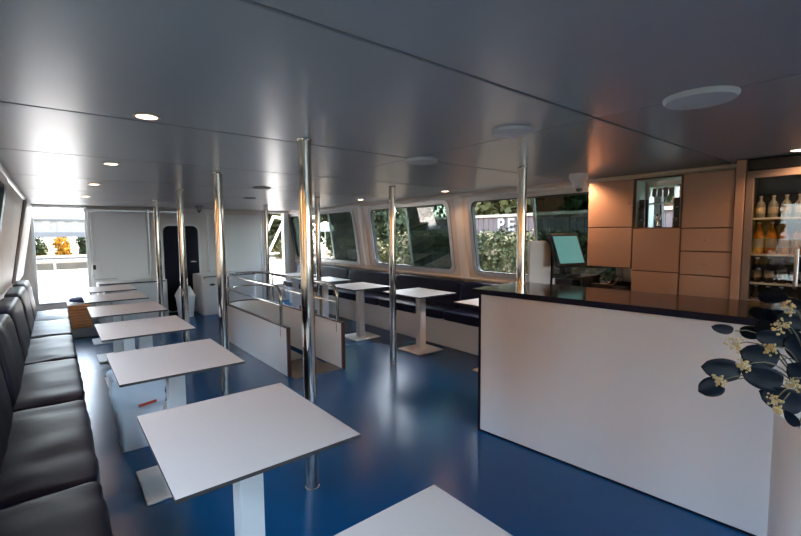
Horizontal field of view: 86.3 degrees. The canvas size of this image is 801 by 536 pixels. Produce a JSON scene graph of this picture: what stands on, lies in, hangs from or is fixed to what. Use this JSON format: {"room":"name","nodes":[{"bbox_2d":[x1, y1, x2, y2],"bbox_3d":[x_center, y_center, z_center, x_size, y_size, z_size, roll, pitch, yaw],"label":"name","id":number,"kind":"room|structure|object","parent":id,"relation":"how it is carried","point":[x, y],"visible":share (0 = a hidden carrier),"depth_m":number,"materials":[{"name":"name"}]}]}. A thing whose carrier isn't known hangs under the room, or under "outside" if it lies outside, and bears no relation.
{"room":"ship interior","nodes":[
{"label":"ship interior","id":0,"kind":"room"},
{"bbox_2d":[0,163,26,295],"bbox_3d":[-2.561,0.318,2.461,0.408,2.110,11.600,-4,6,-39],"label":"wall","id":1,"kind":"structure","parent":0,"point":[10,224],"depth_m":4.39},
{"bbox_2d":[0,171,6,236],"bbox_3d":[-2.969,-0.172,3.061,0.233,1.025,1.070,-4,6,-39],"label":"window","id":2,"kind":"structure","parent":1,"relation":"in","point":[3,180],"depth_m":3.44,"materials":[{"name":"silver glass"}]},
{"bbox_2d":[13,199,32,282],"bbox_3d":[-5.493,-0.385,6.227,0.214,1.130,1.950,-4,6,-39],"label":"window","id":3,"kind":"structure","parent":1,"relation":"attached to","point":[27,207],"depth_m":5.78,"materials":[{"name":"grey"}]},
{"bbox_2d":[20,204,296,310],"bbox_3d":[-4.349,-0.147,8.501,5.300,2.120,0.070,-4,6,-39],"label":"wall","id":4,"kind":"structure","parent":0,"point":[190,215],"depth_m":8.59,"materials":[{"name":"paint"}]},
{"bbox_2d":[30,205,91,305],"bbox_3d":[-5.796,-0.227,7.321,0.760,1.665,0.110,-4,6,-39],"label":"door","id":5,"kind":"structure","parent":4,"relation":"in","point":[38,303],"depth_m":7.18,"materials":[{"name":"silver metal"}]},
{"bbox_2d":[82,209,176,294],"bbox_3d":[-4.931,-0.281,7.934,1.500,1.565,0.058,-4,6,-39],"label":"door","id":6,"kind":"structure","parent":4,"relation":"in","point":[120,247],"depth_m":7.76,"materials":[{"name":"white"}]},
{"bbox_2d":[160,223,201,311],"bbox_3d":[-4.298,-0.004,8.435,0.720,1.745,0.109,-4,6,-39],"label":"door","id":7,"kind":"structure","parent":4,"relation":"in","point":[170,266],"depth_m":8.36,"materials":[{"name":"black"}]},
{"bbox_2d":[224,214,260,279],"bbox_3d":[-3.443,-0.421,9.149,0.890,1.430,0.028,-4,6,-39],"label":"panel","id":8,"kind":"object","parent":4,"relation":"attached to","point":[242,232],"depth_m":9.17,"materials":[{"name":"white"}]},
{"bbox_2d":[262,211,289,297],"bbox_3d":[-2.819,-0.284,9.679,0.570,1.965,0.190,-4,6,-39],"label":"door","id":9,"kind":"structure","parent":4,"relation":"in","point":[284,216],"depth_m":9.72,"materials":[{"name":"white"}]},
{"bbox_2d":[37,260,280,285],"bbox_3d":[-5.396,0.194,10.031,6.650,0.350,2.920,-4,6,-39],"label":"wall","id":10,"kind":"structure","parent":0,"point":[74,276],"depth_m":9.92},
{"bbox_2d":[38,271,282,302],"bbox_3d":[-5.265,0.408,9.927,6.600,0.078,3.230,-4,6,-39],"label":"deck","id":11,"kind":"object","parent":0,"point":[54,293],"visible":0.22,"depth_m":8.71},
{"bbox_2d":[291,350,324,369],"bbox_3d":[-1.631,1.471,5.588,0.590,0.760,1.850,-4,6,-39],"label":"floor","id":12,"kind":"structure","parent":0,"point":[296,358],"depth_m":5.14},
{"bbox_2d":[0,0,800,210],"bbox_3d":[-0.699,-0.862,3.882,4.590,0.050,11.600,-4,6,-39],"label":"ceiling","id":13,"kind":"structure","parent":0,"point":[375,86],"depth_m":1.60,"materials":[{"name":"grey"}]},
{"bbox_2d":[406,157,437,164],"bbox_3d":[0.156,-0.764,3.061,0.230,0.025,0.230,-4,6,-39],"label":"ceiling vent","id":14,"kind":"object","parent":13,"relation":"in","point":[414,160],"visible":1,"depth_m":3.00,"materials":[{"name":"grey"}]},
{"bbox_2d":[491,125,533,137],"bbox_3d":[0.577,-0.702,2.208,0.210,0.018,0.210,-4,6,-39],"label":"ceiling vent","id":15,"kind":"object","parent":13,"relation":"in","point":[512,130],"visible":1,"depth_m":2.16,"materials":[{"name":"grey"}]},
{"bbox_2d":[569,173,587,191],"bbox_3d":[1.611,-0.770,3.872,0.161,0.161,0.161,-4,6,-39],"label":"dome camera","id":16,"kind":"object","parent":13,"relation":"attached to","point":[577,180],"visible":1,"depth_m":3.83,"materials":[{"name":"white"}]},
{"bbox_2d":[662,85,740,109],"bbox_3d":[1.175,-0.661,1.677,0.252,0.022,0.252,-4,6,-39],"label":"ceiling vent","id":17,"kind":"object","parent":13,"relation":"in","point":[702,97],"visible":1,"depth_m":1.63,"materials":[{"name":"grey"}]},
{"bbox_2d":[74,299,748,535],"bbox_3d":[-0.674,1.213,4.057,5.140,0.066,11.600,-4,6,-39],"label":"floor","id":18,"kind":"structure","parent":0,"point":[415,418],"depth_m":2.76,"materials":[{"name":"plastic"}]},
{"bbox_2d":[0,280,112,535],"bbox_3d":[-2.428,0.833,2.791,0.588,0.929,8.085,-4,6,-39],"label":"banquette","id":19,"kind":"object","parent":18,"relation":"on","point":[50,485],"visible":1,"depth_m":2.18,"materials":[{"name":"black"}]},
{"bbox_2d":[0,366,12,475],"bbox_3d":[-1.986,0.673,1.999,0.199,0.491,1.173,-4,6,-39],"label":"cushion","id":20,"kind":"object","parent":19,"relation":"on","point":[6,411],"depth_m":2.15,"materials":[{"name":"black leather"}]},
{"bbox_2d":[0,314,23,407],"bbox_3d":[-2.723,0.608,2.909,0.198,0.492,1.184,-4,6,-39],"label":"cushion","id":21,"kind":"object","parent":19,"relation":"on","point":[11,356],"depth_m":2.78,"materials":[{"name":"black leather"}]},
{"bbox_2d":[0,297,30,361],"bbox_3d":[-3.455,0.540,3.810,0.199,0.492,1.156,-4,6,-39],"label":"cushion","id":22,"kind":"object","parent":19,"relation":"on","point":[12,306],"depth_m":3.67,"materials":[{"name":"black leather"}]},
{"bbox_2d":[4,286,33,335],"bbox_3d":[-4.165,0.475,4.685,0.196,0.490,1.117,-4,6,-39],"label":"cushion","id":23,"kind":"object","parent":19,"relation":"on","point":[20,292],"depth_m":4.52,"materials":[{"name":"black leather"}]},
{"bbox_2d":[12,280,36,319],"bbox_3d":[-4.795,0.416,5.465,0.201,0.492,0.907,-4,6,-39],"label":"cushion","id":24,"kind":"object","parent":19,"relation":"on","point":[25,283],"depth_m":5.35,"materials":[{"name":"black leather"}]},
{"bbox_2d":[12,358,84,412],"bbox_3d":[-2.554,0.875,3.065,0.443,0.185,1.181,-4,6,-39],"label":"seat cushion","id":25,"kind":"object","parent":19,"relation":"on","point":[45,383],"depth_m":2.93,"materials":[{"name":"black leather"}]},
{"bbox_2d":[0,400,99,509],"bbox_3d":[-1.819,0.943,2.157,0.442,0.188,1.179,-4,6,-39],"label":"seat cushion","id":26,"kind":"object","parent":19,"relation":"on","point":[49,449],"depth_m":2.01,"materials":[{"name":"black leather"}]},
{"bbox_2d":[24,335,77,365],"bbox_3d":[-3.285,0.809,3.966,0.442,0.182,1.156,-4,6,-39],"label":"seat cushion","id":27,"kind":"object","parent":19,"relation":"on","point":[48,348],"depth_m":3.85,"materials":[{"name":"black leather"}]},
{"bbox_2d":[30,318,72,338],"bbox_3d":[-3.994,0.743,4.843,0.444,0.182,1.116,-4,6,-39],"label":"seat cushion","id":28,"kind":"object","parent":19,"relation":"on","point":[60,326],"depth_m":4.73,"materials":[{"name":"black leather"}]},
{"bbox_2d":[34,309,69,321],"bbox_3d":[-4.629,0.686,5.623,0.440,0.185,0.907,-4,6,-39],"label":"seat cushion","id":29,"kind":"object","parent":19,"relation":"on","point":[54,314],"depth_m":5.51,"materials":[{"name":"black leather"}]},
{"bbox_2d":[0,481,112,535],"bbox_3d":[-1.081,1.007,1.246,0.441,0.188,1.182,-4,6,-39],"label":"seat cushion","id":30,"kind":"object","parent":19,"relation":"on","point":[78,508],"depth_m":1.58,"materials":[{"name":"black leather"}]},
{"bbox_2d":[66,297,98,337],"bbox_3d":[-5.136,0.762,6.892,0.360,0.454,1.421,-4,6,-39],"label":"step","id":31,"kind":"structure","parent":18,"relation":"on","point":[82,324],"depth_m":6.42,"materials":[{"name":"brown wood"}]},
{"bbox_2d":[79,284,136,345],"bbox_3d":[-4.194,0.665,6.153,0.630,0.749,0.730,-4,6,-39],"label":"bar table","id":32,"kind":"object","parent":18,"relation":"on","point":[106,289],"visible":0.66,"depth_m":6.06,"materials":[{"name":"white"}]},
{"bbox_2d":[82,291,148,362],"bbox_3d":[-3.535,0.727,5.324,0.630,0.749,0.730,-4,6,-39],"label":"bar table","id":33,"kind":"object","parent":18,"relation":"on","point":[114,298],"visible":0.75,"depth_m":5.25,"materials":[{"name":"white"}]},
{"bbox_2d":[87,301,167,387],"bbox_3d":[-2.838,0.791,4.464,0.630,0.749,0.730,-4,6,-39],"label":"bar table","id":34,"kind":"object","parent":18,"relation":"on","point":[126,311],"visible":0.6,"depth_m":4.38,"materials":[{"name":"white"}]},
{"bbox_2d":[96,278,168,323],"bbox_3d":[-4.837,0.573,7.749,1.060,0.690,0.486,-4,6,-39],"label":"locker","id":35,"kind":"object","parent":18,"relation":"on","point":[148,287],"visible":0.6,"depth_m":7.67,"materials":[{"name":"laminate"}]},
{"bbox_2d":[106,369,165,451],"bbox_3d":[-1.903,1.003,3.105,0.350,0.533,0.350,-4,6,-39],"label":"waste bin","id":36,"kind":"object","parent":18,"relation":"on","point":[128,402],"visible":0.67,"depth_m":2.98,"materials":[{"name":"white plastic"}]},
{"bbox_2d":[94,315,195,409],"bbox_3d":[-2.131,0.857,3.584,0.630,0.749,0.730,-4,6,-39],"label":"bar table","id":37,"kind":"object","parent":18,"relation":"on","point":[142,329],"visible":0.48,"depth_m":3.50,"materials":[{"name":"white"}]},
{"bbox_2d":[153,200,164,316],"bbox_3d":[-3.669,-0.007,6.503,0.086,2.030,0.086,-4,6,-39],"label":"steel pole","id":38,"kind":"object","parent":18,"relation":"on","point":[155,202],"visible":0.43,"depth_m":6.46,"materials":[{"name":"grey"}]},
{"bbox_2d":[106,339,244,505],"bbox_3d":[-1.398,0.925,2.664,0.630,0.749,0.730,-4,6,-39],"label":"bar table","id":39,"kind":"object","parent":18,"relation":"on","point":[172,362],"visible":0.64,"depth_m":2.57,"materials":[{"name":"white"}]},
{"bbox_2d":[175,189,189,342],"bbox_3d":[-2.561,0.101,5.049,0.086,2.030,0.086,-4,6,-39],"label":"steel pole","id":40,"kind":"object","parent":18,"relation":"on","point":[179,192],"visible":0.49,"depth_m":5.01,"materials":[{"name":"grey"}]},
{"bbox_2d":[175,286,195,317],"bbox_3d":[-3.988,0.618,7.928,0.306,0.560,0.300,-4,6,-39],"label":"bin","id":41,"kind":"object","parent":18,"relation":"on","point":[191,295],"visible":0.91,"depth_m":7.86,"materials":[{"name":"white plastic"}]},
{"bbox_2d":[212,172,230,395],"bbox_3d":[-1.556,0.200,3.731,0.086,2.030,0.086,-4,6,-39],"label":"steel pole","id":42,"kind":"object","parent":18,"relation":"on","point":[217,176],"visible":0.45,"depth_m":3.69,"materials":[{"name":"grey"}]},
{"bbox_2d":[192,271,255,315],"bbox_3d":[-3.507,0.473,8.548,1.020,0.745,0.826,-4,6,-39],"label":"locker","id":43,"kind":"object","parent":18,"relation":"on","point":[204,284],"visible":0.71,"depth_m":8.21,"materials":[{"name":"laminate"}]},
{"bbox_2d":[137,383,359,535],"bbox_3d":[-0.622,0.995,1.726,0.630,0.749,0.730,-4,6,-39],"label":"bar table","id":44,"kind":"object","parent":18,"relation":"on","point":[200,448],"visible":1,"depth_m":1.63,"materials":[{"name":"white"}]},
{"bbox_2d":[263,205,270,299],"bbox_3d":[-2.386,-0.109,7.664,0.086,2.030,0.086,-4,6,-39],"label":"steel pole","id":45,"kind":"object","parent":18,"relation":"on","point":[265,207],"visible":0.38,"depth_m":7.62,"materials":[{"name":"grey"}]},
{"bbox_2d":[226,271,345,376],"bbox_3d":[-1.619,0.600,5.496,0.616,0.952,2.425,-4,6,-39],"label":"enclosure","id":46,"kind":"object","parent":18,"relation":"on","point":[266,329],"visible":0.99,"depth_m":5.15,"materials":[{"name":"laminate"}]},
{"bbox_2d":[273,273,315,307],"bbox_3d":[-1.985,0.501,8.034,0.630,0.749,0.730,-4,6,-39],"label":"bar table","id":47,"kind":"object","parent":18,"relation":"on","point":[295,283],"visible":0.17,"depth_m":7.97,"materials":[{"name":"white"}]},
{"bbox_2d":[296,138,319,489],"bbox_3d":[-0.534,0.293,2.477,0.086,2.030,0.086,-4,6,-39],"label":"steel pole","id":48,"kind":"object","parent":18,"relation":"on","point":[303,144],"visible":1,"depth_m":2.43,"materials":[{"name":"grey"}]},
{"bbox_2d":[314,197,321,314],"bbox_3d":[-1.176,0.005,6.139,0.086,2.030,0.086,-4,6,-39],"label":"steel pole","id":49,"kind":"object","parent":18,"relation":"on","point":[316,199],"visible":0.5,"depth_m":6.09,"materials":[{"name":"grey"}]},
{"bbox_2d":[296,277,350,316],"bbox_3d":[-1.287,0.565,7.173,0.630,0.749,0.730,-4,6,-39],"label":"bar table","id":50,"kind":"object","parent":18,"relation":"on","point":[325,304],"visible":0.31,"depth_m":7.11,"materials":[{"name":"white"}]},
{"bbox_2d":[327,282,388,341],"bbox_3d":[-0.608,0.632,6.272,0.630,0.749,0.730,-4,6,-39],"label":"bar table","id":51,"kind":"object","parent":18,"relation":"on","point":[361,334],"visible":0.9,"depth_m":6.21,"materials":[{"name":"white"}]},
{"bbox_2d":[283,263,497,354],"bbox_3d":[-0.367,0.507,7.058,0.586,0.871,6.357,-4,6,-39],"label":"banquette","id":52,"kind":"object","parent":18,"relation":"on","point":[450,324],"visible":0.5,"depth_m":6.23,"materials":[{"name":"leather"}]},
{"bbox_2d":[283,279,314,288],"bbox_3d":[-2.071,0.333,9.080,0.486,0.132,1.055,-4,6,-39],"label":"seat cushion","id":53,"kind":"object","parent":52,"relation":"on","point":[288,283],"depth_m":9.08,"materials":[{"name":"black leather"}]},
{"bbox_2d":[297,263,322,277],"bbox_3d":[-1.946,0.110,9.165,0.184,0.392,1.057,-4,6,-39],"label":"cushion","id":54,"kind":"object","parent":52,"relation":"on","point":[298,267],"depth_m":9.00,"materials":[{"name":"black leather"}]},
{"bbox_2d":[314,283,339,295],"bbox_3d":[-1.395,0.396,8.246,0.487,0.132,1.105,-4,6,-39],"label":"seat cushion","id":55,"kind":"object","parent":52,"relation":"on","point":[330,289],"depth_m":7.80,"materials":[{"name":"black leather"}]},
{"bbox_2d":[321,266,351,284],"bbox_3d":[-1.270,0.173,8.332,0.185,0.391,1.106,-4,6,-39],"label":"cushion","id":56,"kind":"object","parent":52,"relation":"on","point":[326,271],"depth_m":8.18,"materials":[{"name":"black leather"}]},
{"bbox_2d":[333,289,389,304],"bbox_3d":[-0.610,0.468,7.277,0.487,0.131,1.405,-4,6,-39],"label":"seat cushion","id":57,"kind":"object","parent":52,"relation":"on","point":[371,296],"depth_m":7.06,"materials":[{"name":"black leather"}]},
{"bbox_2d":[348,269,399,294],"bbox_3d":[-0.484,0.244,7.362,0.186,0.394,1.406,-4,6,-39],"label":"cushion","id":58,"kind":"object","parent":52,"relation":"on","point":[355,275],"depth_m":7.27,"materials":[{"name":"black leather"}]},
{"bbox_2d":[379,297,457,318],"bbox_3d":[0.271,0.548,6.191,0.487,0.132,1.405,-4,6,-39],"label":"seat cushion","id":59,"kind":"object","parent":52,"relation":"on","point":[435,309],"depth_m":5.97,"materials":[{"name":"black leather"}]},
{"bbox_2d":[396,274,464,307],"bbox_3d":[0.397,0.325,6.277,0.184,0.393,1.404,-4,6,-39],"label":"cushion","id":60,"kind":"object","parent":52,"relation":"on","point":[403,281],"depth_m":6.05,"materials":[{"name":"black leather"}]},
{"bbox_2d":[443,308,478,326],"bbox_3d":[1.151,0.629,5.106,0.487,0.131,1.404,-4,6,-39],"label":"seat cushion","id":61,"kind":"object","parent":52,"relation":"on","point":[467,316],"depth_m":5.29,"materials":[{"name":"black leather"}]},
{"bbox_2d":[459,281,497,310],"bbox_3d":[1.276,0.406,5.191,0.186,0.394,1.406,-4,6,-39],"label":"cushion","id":62,"kind":"object","parent":52,"relation":"on","point":[465,288],"depth_m":5.57,"materials":[{"name":"black leather"}]},
{"bbox_2d":[388,186,396,364],"bbox_3d":[-0.089,0.098,4.886,0.086,2.030,0.086,-4,6,-39],"label":"steel pole","id":63,"kind":"object","parent":18,"relation":"on","point":[392,213],"visible":1,"depth_m":4.85,"materials":[{"name":"grey"}]},
{"bbox_2d":[382,287,455,355],"bbox_3d":[0.239,0.684,5.544,0.630,0.749,0.730,-4,6,-39],"label":"bar table","id":64,"kind":"object","parent":18,"relation":"on","point":[420,348],"visible":1,"depth_m":5.48,"materials":[{"name":"white"}]},
{"bbox_2d":[334,485,511,535],"bbox_3d":[0.088,1.061,0.834,0.630,0.749,0.730,-4,6,-39],"label":"bar table","id":65,"kind":"object","parent":18,"relation":"on","point":[431,511],"visible":1,"depth_m":1.12,"materials":[{"name":"laminate"}]},
{"bbox_2d":[527,238,552,283],"bbox_3d":[1.263,0.458,3.894,0.352,1.452,0.040,-4,6,-39],"label":"screen","id":66,"kind":"object","parent":18,"relation":"on","point":[540,255],"visible":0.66,"depth_m":3.83,"materials":[{"name":"plastic"}]},
{"bbox_2d":[472,282,800,535],"bbox_3d":[1.994,0.768,2.220,0.655,1.090,3.500,-5,6,-44],"label":"bar counter","id":67,"kind":"object","parent":18,"relation":"on","point":[603,383],"depth_m":2.49,"materials":[{"name":"laminate"}]},
{"bbox_2d":[516,166,527,283],"bbox_3d":[0.985,-0.345,3.481,0.086,0.940,0.086,-4,6,-39],"label":"steel pole","id":68,"kind":"object","parent":67,"relation":"on","point":[522,170],"visible":1,"depth_m":3.45,"materials":[{"name":"grey"}]},
{"bbox_2d":[472,282,800,328],"bbox_3d":[1.990,0.243,2.178,0.655,0.038,3.500,-5,6,-44],"label":"countertop","id":69,"kind":"structure","parent":67,"relation":"on","point":[733,311],"depth_m":2.58,"materials":[{"name":"black"}]},
{"bbox_2d":[631,174,683,294],"bbox_3d":[2.231,0.208,3.718,0.226,1.965,0.372,-4,6,-39],"label":"tall cabinet","id":70,"kind":"object","parent":18,"relation":"on","point":[656,251],"visible":0.51,"depth_m":3.64,"materials":[{"name":"brown"}]},
{"bbox_2d":[639,200,647,226],"bbox_3d":[2.137,-0.477,3.753,0.104,0.240,0.044,-4,6,-39],"label":"speaker","id":71,"kind":"object","parent":70,"relation":"in","point":[643,205],"visible":0.85,"depth_m":3.72},
{"bbox_2d":[647,184,679,226],"bbox_3d":[2.257,-0.528,3.673,0.110,0.353,0.200,-4,6,-39],"label":"glass rack","id":72,"kind":"object","parent":70,"relation":"in","point":[651,203],"visible":0.7,"depth_m":3.71,"materials":[{"name":"white"}]},
{"bbox_2d":[679,159,748,299],"bbox_3d":[2.476,0.200,3.414,0.226,2.025,0.403,-4,6,-39],"label":"tall cabinet","id":73,"kind":"object","parent":18,"relation":"on","point":[713,210],"visible":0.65,"depth_m":3.30,"materials":[{"name":"brown"}]},
{"bbox_2d":[698,289,800,535],"bbox_3d":[1.243,0.702,1.469,0.859,1.350,0.547,-1,5,-6],"label":"eucalyptus","id":74,"kind":"object","parent":18,"relation":"on","point":[784,511],"visible":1,"depth_m":1.30,"materials":[{"name":"green"}]},
{"bbox_2d":[740,155,800,302],"bbox_3d":[2.809,0.235,2.985,0.258,2.020,0.672,-4,6,-39],"label":"fridge","id":75,"kind":"object","parent":18,"relation":"on","point":[780,177],"visible":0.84,"depth_m":3.12,"materials":[{"name":"black plastic"}]},
{"bbox_2d":[753,222,763,253],"bbox_3d":[2.667,-0.224,3.183,0.063,0.235,0.063,-4,6,-39],"label":"bottle","id":76,"kind":"object","parent":75,"relation":"on","point":[758,239],"visible":1,"depth_m":3.17,"materials":[{"name":"orange"}]},
{"bbox_2d":[764,257,774,282],"bbox_3d":[2.714,0.014,3.146,0.059,0.185,0.059,-4,6,-39],"label":"bottle","id":77,"kind":"object","parent":75,"relation":"on","point":[769,268],"visible":1,"depth_m":3.13,"materials":[{"name":"black"}]},
{"bbox_2d":[765,222,776,253],"bbox_3d":[2.712,-0.220,3.127,0.063,0.235,0.063,-4,6,-39],"label":"bottle","id":78,"kind":"object","parent":75,"relation":"on","point":[771,236],"visible":0.98,"depth_m":3.11,"materials":[{"name":"orange"}]},
{"bbox_2d":[749,281,800,286],"bbox_3d":[2.838,0.124,3.001,0.138,0.012,0.612,-4,6,-39],"label":"shelf","id":79,"kind":"object","parent":75,"relation":"attached to","point":[762,283],"depth_m":3.13,"materials":[{"name":"white"}]},
{"bbox_2d":[776,258,787,283],"bbox_3d":[2.759,0.018,3.090,0.059,0.185,0.059,-4,6,-39],"label":"bottle","id":80,"kind":"object","parent":75,"relation":"on","point":[782,270],"visible":1,"depth_m":3.07,"materials":[{"name":"black"}]},
{"bbox_2d":[778,221,789,254],"bbox_3d":[2.758,-0.216,3.072,0.063,0.235,0.063,-4,6,-39],"label":"bottle","id":81,"kind":"object","parent":75,"relation":"on","point":[784,236],"visible":0.98,"depth_m":3.05,"materials":[{"name":"white"}]},
{"bbox_2d":[791,221,800,254],"bbox_3d":[2.803,-0.212,3.016,0.063,0.235,0.063,-4,6,-39],"label":"bottle","id":82,"kind":"object","parent":75,"relation":"on","point":[796,237],"visible":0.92,"depth_m":3.00,"materials":[{"name":"white"}]},
{"bbox_2d":[767,412,800,535],"bbox_3d":[1.465,0.950,1.522,0.248,0.845,0.248,-4,6,-39],"label":"planter","id":83,"kind":"object","parent":18,"relation":"on","point":[784,511],"depth_m":1.49,"materials":[{"name":"white"}]},
{"bbox_3d":[1.847,0.687,4.027,0.740,0.965,0.525,-4,6,-39],"label":"countertop","id":84,"kind":"structure","parent":18,"relation":"on","visible":0},
{"bbox_2d":[548,234,585,276],"bbox_3d":[1.501,-0.119,3.850,0.330,0.376,0.160,-2,5,-25],"label":"monitor","id":85,"kind":"object","parent":84,"relation":"on","point":[566,249],"visible":1,"depth_m":3.82,"materials":[{"name":"black plastic"}]},
{"bbox_2d":[555,273,599,286],"bbox_3d":[1.633,0.137,3.951,0.346,0.148,0.260,-4,6,-39],"label":"drawer","id":86,"kind":"object","parent":84,"relation":"on","point":[585,280],"visible":0.52,"depth_m":3.84,"materials":[{"name":"black plastic"}]},
{"bbox_2d":[591,272,630,290],"bbox_3d":[1.889,0.132,3.830,0.340,0.173,0.200,-4,6,-39],"label":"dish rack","id":87,"kind":"object","parent":84,"relation":"on","point":[618,285],"visible":0.76,"depth_m":3.79,"materials":[{"name":"black plastic"}]},
{"bbox_2d":[591,280,630,290],"bbox_3d":[1.889,0.173,3.833,0.340,0.090,0.200,-4,6,-39],"label":"tray","id":88,"kind":"object","parent":87,"relation":"on","point":[618,285],"depth_m":3.78,"materials":[{"name":"black plastic"}]},
{"bbox_2d":[287,163,736,283],"bbox_3d":[1.207,0.050,5.495,0.386,2.110,11.600,-4,6,-39],"label":"wall","id":89,"kind":"structure","parent":0,"point":[626,271],"depth_m":5.80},
{"bbox_2d":[289,214,299,258],"bbox_3d":[-2.292,-0.701,9.643,0.223,1.025,0.550,-4,6,-39],"label":"window","id":90,"kind":"structure","parent":89,"relation":"in","point":[293,218],"depth_m":9.75,"materials":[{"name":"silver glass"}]},
{"bbox_2d":[313,209,359,264],"bbox_3d":[-1.386,-0.618,8.527,0.223,1.025,1.950,-4,6,-39],"label":"window","id":91,"kind":"structure","parent":89,"relation":"in","point":[342,227],"depth_m":8.17,"materials":[{"name":"silver metal"}]},
{"bbox_2d":[357,205,370,269],"bbox_3d":[-0.650,-0.500,7.579,0.208,1.200,0.150,-4,6,-39],"label":"trim","id":92,"kind":"structure","parent":89,"relation":"attached to","point":[360,209],"depth_m":7.55,"materials":[{"name":"white"}]},
{"bbox_2d":[294,260,510,282],"bbox_3d":[1.184,0.167,5.485,0.048,0.030,11.600,-4,6,-39],"label":"trim","id":93,"kind":"structure","parent":89,"relation":"attached to","point":[399,271],"depth_m":6.42,"materials":[{"name":"white"}]},
{"bbox_2d":[368,200,455,273],"bbox_3d":[0.126,-0.479,6.662,0.223,1.025,1.940,-4,6,-39],"label":"window","id":94,"kind":"structure","parent":89,"relation":"in","point":[429,228],"depth_m":6.33,"materials":[{"name":"silver metal"}]},
{"bbox_2d":[453,195,469,281],"bbox_3d":[0.818,-0.365,5.768,0.208,1.200,0.150,-4,6,-39],"label":"trim","id":95,"kind":"structure","parent":89,"relation":"attached to","point":[458,207],"depth_m":5.74,"materials":[{"name":"white"}]},
{"bbox_2d":[288,167,735,213],"bbox_3d":[1.059,-0.916,5.303,0.044,0.044,11.600,-4,6,-39],"label":"trim","id":96,"kind":"structure","parent":89,"relation":"attached to","point":[564,186],"depth_m":5.09,"materials":[{"name":"white"}]},
{"bbox_2d":[467,187,622,283],"bbox_3d":[1.549,-0.349,4.905,0.223,1.025,1.930,-4,6,-39],"label":"window","id":97,"kind":"structure","parent":89,"relation":"in","point":[558,211],"depth_m":4.66,"materials":[{"name":"silver metal"}]},
{"bbox_2d":[587,179,634,267],"bbox_3d":[1.981,-0.403,3.975,0.226,0.785,0.408,-4,6,-39],"label":"upper cabinet","id":98,"kind":"object","parent":89,"relation":"attached to","point":[611,204],"visible":0.84,"depth_m":3.90,"materials":[{"name":"brown"}]},
{"bbox_2d":[653,179,680,226],"bbox_3d":[2.970,-0.218,3.152,0.223,1.025,2.010,-4,6,-39],"label":"window","id":99,"kind":"structure","parent":89,"relation":"in","point":[658,209],"depth_m":3.82,"materials":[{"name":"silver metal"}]},
{"label":"outside","id":100,"kind":"structure","parent":0,"visible":0},
{"bbox_2d":[36,240,326,270],"bbox_3d":[-19.083,-4.376,84.787,103.000,1.100,83.990,-4,6,-39],"label":"bank","id":101,"kind":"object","parent":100,"point":[69,265],"depth_m":31.20,"materials":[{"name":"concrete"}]},
{"bbox_2d":[35,237,52,255],"bbox_3d":[-32.422,-1.838,38.030,2.352,2.645,2.230,-4,6,-39],"label":"leafy tree","id":102,"kind":"object","parent":101,"relation":"on","point":[41,248],"visible":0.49,"depth_m":37.83,"materials":[{"name":"green plant"}]},
{"bbox_2d":[33,218,84,236],"bbox_3d":[-33.680,-1.203,27.346,42.000,4.100,5.100,-4,6,-39],"label":"bridge","id":103,"kind":"structure","parent":101,"relation":"on","point":[43,227],"depth_m":31.18,"materials":[{"name":"concrete"}]},
{"bbox_2d":[51,237,72,254],"bbox_3d":[-30.985,-2.017,39.170,1.637,2.802,1.623,-4,6,-39],"label":"leafy tree","id":104,"kind":"object","parent":101,"relation":"on","point":[62,246],"visible":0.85,"depth_m":38.87,"materials":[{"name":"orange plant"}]},
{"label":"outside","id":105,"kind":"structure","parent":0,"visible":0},
{"bbox_2d":[269,248,385,270],"bbox_3d":[34.428,-0.984,34.925,82.600,1.550,61.000,-4,6,-39],"label":"bank","id":106,"kind":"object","parent":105,"point":[271,257],"depth_m":25.43,"materials":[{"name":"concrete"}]},
{"bbox_2d":[268,214,281,254],"bbox_3d":[-7.144,-2.821,25.642,3.680,4.478,3.441,-3,5,-29],"label":"leafy tree","id":107,"kind":"object","parent":106,"relation":"on","point":[276,223],"visible":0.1,"depth_m":24.56,"materials":[{"name":"green plant"}]},
{"bbox_2d":[313,215,331,250],"bbox_3d":[-4.447,-4.784,28.691,3.494,7.900,3.336,-4,6,-41],"label":"leafy tree","id":108,"kind":"object","parent":106,"relation":"on","point":[323,218],"visible":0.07,"depth_m":28.12,"materials":[{"name":"green plant"}]},
{"bbox_2d":[327,238,399,262],"bbox_3d":[-1.441,-0.445,16.365,1.612,1.545,4.308,-4,6,-36],"label":"bush","id":109,"kind":"object","parent":106,"relation":"on","point":[383,255],"visible":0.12,"depth_m":15.12,"materials":[{"name":"green plant"}]},
{"bbox_2d":[373,210,388,246],"bbox_3d":[-0.931,-3.527,19.535,2.642,6.928,2.617,-4,6,-39],"label":"conifer tree","id":110,"kind":"object","parent":106,"relation":"on","point":[380,216],"visible":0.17,"depth_m":18.88,"materials":[{"name":"green plant"}]},
{"bbox_2d":[383,208,406,262],"bbox_3d":[0.330,-2.931,17.149,2.301,6.114,2.282,3,6,38],"label":"conifer tree","id":111,"kind":"object","parent":106,"relation":"on","point":[401,226],"visible":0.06,"depth_m":16.70,"materials":[{"name":"green plant"}]},
{"bbox_2d":[396,223,534,273],"bbox_3d":[4.850,-0.204,8.549,1.404,1.570,15.321,-4,6,-39],"label":"hedge","id":112,"kind":"object","parent":106,"relation":"on","point":[497,255],"visible":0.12,"depth_m":11.18,"materials":[{"name":"green plant"}]},
{"bbox_2d":[475,198,532,215],"bbox_3d":[3.529,-3.689,14.675,2.562,7.692,2.489,-4,6,-39],"label":"leafy tree","id":113,"kind":"object","parent":106,"relation":"on","point":[504,206],"visible":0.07,"depth_m":14.31,"materials":[{"name":"green plant"}]},
{"bbox_2d":[475,206,672,240],"bbox_3d":[5.683,-0.422,9.217,0.130,1.800,15.200,-4,6,-39],"label":"fence","id":114,"kind":"object","parent":106,"relation":"on","point":[483,222],"visible":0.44,"depth_m":12.37,"materials":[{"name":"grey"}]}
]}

